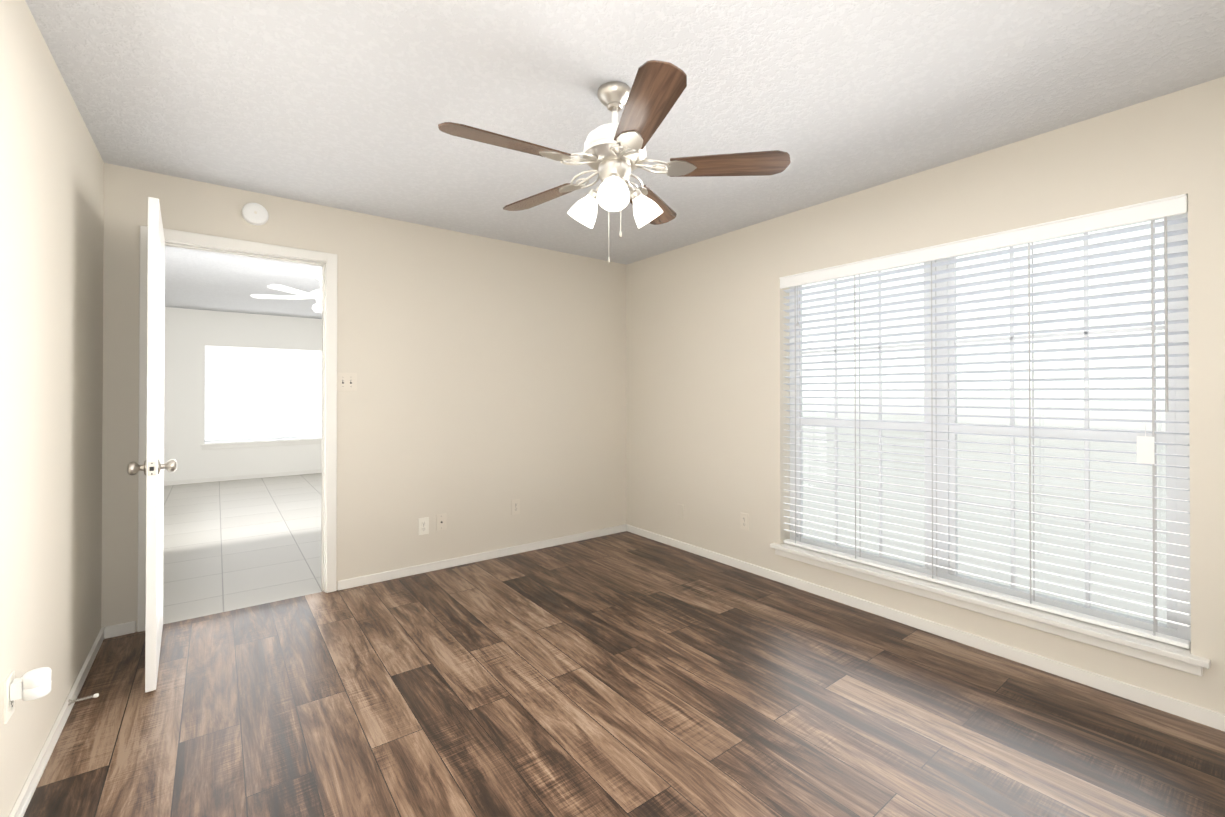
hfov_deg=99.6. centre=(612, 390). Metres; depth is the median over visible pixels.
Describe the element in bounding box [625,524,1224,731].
baseboard
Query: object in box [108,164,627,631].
wall
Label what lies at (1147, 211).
blind valance
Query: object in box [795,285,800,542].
blind cord
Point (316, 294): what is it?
fan
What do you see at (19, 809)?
baseboard
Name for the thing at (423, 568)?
baseboard
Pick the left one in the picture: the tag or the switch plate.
the switch plate
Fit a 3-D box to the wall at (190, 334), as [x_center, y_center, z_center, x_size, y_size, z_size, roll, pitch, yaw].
[-5.126,0.080,7.904,7.040,2.440,0.120,0,0,-37]
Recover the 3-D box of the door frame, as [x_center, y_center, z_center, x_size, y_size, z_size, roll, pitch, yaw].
[-2.168,0.198,3.064,0.934,2.146,0.150,0,0,-37]
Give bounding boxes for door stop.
[68,693,98,705]
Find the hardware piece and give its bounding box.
[127,235,176,628]
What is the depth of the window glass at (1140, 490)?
3.16 m
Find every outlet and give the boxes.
[4,671,14,723]
[418,517,428,534]
[436,513,445,530]
[511,499,519,514]
[740,513,748,530]
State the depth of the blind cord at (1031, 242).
2.42 m
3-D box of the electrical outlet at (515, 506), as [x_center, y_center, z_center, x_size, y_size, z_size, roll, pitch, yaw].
[-0.760,0.912,4.058,0.072,0.116,0.008,0,0,-37]
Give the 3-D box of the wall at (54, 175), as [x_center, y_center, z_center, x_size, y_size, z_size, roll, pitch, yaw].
[-1.394,0.038,0.962,0.120,2.440,4.400,0,0,-37]
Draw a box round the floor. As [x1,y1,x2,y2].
[23,473,1224,816]
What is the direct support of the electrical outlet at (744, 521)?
attached to the wall at (704, 335)
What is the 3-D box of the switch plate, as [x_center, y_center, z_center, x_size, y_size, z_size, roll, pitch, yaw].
[-1.710,-0.057,3.331,0.118,0.116,0.016,0,0,-37]
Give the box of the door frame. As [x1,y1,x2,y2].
[137,226,336,631]
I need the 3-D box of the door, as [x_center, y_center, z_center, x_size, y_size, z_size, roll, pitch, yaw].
[-2.179,0.224,2.471,0.063,2.064,0.800,0,0,-37]
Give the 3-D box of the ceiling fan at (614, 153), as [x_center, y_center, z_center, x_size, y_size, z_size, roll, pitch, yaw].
[-0.032,-0.837,2.026,1.263,0.676,1.273,0,0,-37]
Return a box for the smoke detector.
[241,203,268,225]
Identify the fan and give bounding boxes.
[250,275,321,312]
[438,60,790,262]
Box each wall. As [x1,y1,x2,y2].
[0,0,107,816]
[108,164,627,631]
[164,307,321,480]
[624,76,1224,713]
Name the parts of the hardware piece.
knob, panel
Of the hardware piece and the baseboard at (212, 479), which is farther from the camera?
the baseboard at (212, 479)
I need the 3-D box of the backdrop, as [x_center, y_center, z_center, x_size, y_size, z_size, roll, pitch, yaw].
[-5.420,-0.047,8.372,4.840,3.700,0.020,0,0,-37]
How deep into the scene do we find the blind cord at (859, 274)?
3.10 m
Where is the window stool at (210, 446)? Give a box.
[201,438,321,449]
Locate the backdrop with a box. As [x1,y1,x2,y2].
[208,353,321,440]
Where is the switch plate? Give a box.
[337,373,356,390]
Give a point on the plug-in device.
(33, 684)
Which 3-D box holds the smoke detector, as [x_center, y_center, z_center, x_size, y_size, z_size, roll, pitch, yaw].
[-2.092,-1.039,3.030,0.132,0.132,0.038,0,0,-37]
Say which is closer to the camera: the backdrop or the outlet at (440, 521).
the outlet at (440, 521)
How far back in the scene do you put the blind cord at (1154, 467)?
2.09 m
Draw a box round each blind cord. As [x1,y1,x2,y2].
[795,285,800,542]
[854,275,860,558]
[859,274,859,478]
[931,260,936,578]
[1028,242,1034,603]
[1151,216,1167,635]
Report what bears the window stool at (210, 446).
attached to the wall at (190, 334)
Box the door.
[145,197,164,692]
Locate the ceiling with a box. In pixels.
[25,0,1224,318]
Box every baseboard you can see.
[9,625,112,816]
[164,469,321,485]
[338,524,624,589]
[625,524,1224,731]
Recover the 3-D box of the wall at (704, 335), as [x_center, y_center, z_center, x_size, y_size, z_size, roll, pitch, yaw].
[1.455,0.052,3.145,0.160,2.440,4.400,0,0,-37]
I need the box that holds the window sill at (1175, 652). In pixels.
[770,543,1210,668]
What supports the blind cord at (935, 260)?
hanging from the window at (1174, 437)
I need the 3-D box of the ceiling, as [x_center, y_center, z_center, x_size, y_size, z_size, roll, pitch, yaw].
[-2.109,-1.213,3.974,7.040,0.100,10.040,0,0,-37]
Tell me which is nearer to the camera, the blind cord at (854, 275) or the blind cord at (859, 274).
the blind cord at (854, 275)
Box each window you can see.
[204,353,321,443]
[775,197,1202,675]
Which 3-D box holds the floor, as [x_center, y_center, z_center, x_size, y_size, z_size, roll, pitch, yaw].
[-2.109,1.327,3.959,7.040,0.100,10.040,0,0,-37]
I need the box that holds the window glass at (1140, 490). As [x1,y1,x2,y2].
[802,219,1166,623]
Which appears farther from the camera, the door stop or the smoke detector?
the smoke detector
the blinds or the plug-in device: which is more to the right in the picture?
the blinds
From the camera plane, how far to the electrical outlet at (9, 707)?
1.44 m
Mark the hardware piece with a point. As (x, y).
(134, 468)
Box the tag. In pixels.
[1137,424,1154,463]
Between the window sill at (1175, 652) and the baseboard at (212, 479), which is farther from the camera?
the baseboard at (212, 479)
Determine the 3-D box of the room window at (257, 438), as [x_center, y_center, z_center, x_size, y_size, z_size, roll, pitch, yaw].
[-5.109,0.061,7.964,1.840,1.400,0.035,0,0,-37]
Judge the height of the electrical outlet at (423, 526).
0.116 m
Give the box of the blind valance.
[779,194,1187,288]
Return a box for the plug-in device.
[10,667,51,700]
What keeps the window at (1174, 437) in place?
in the wall at (704, 335)

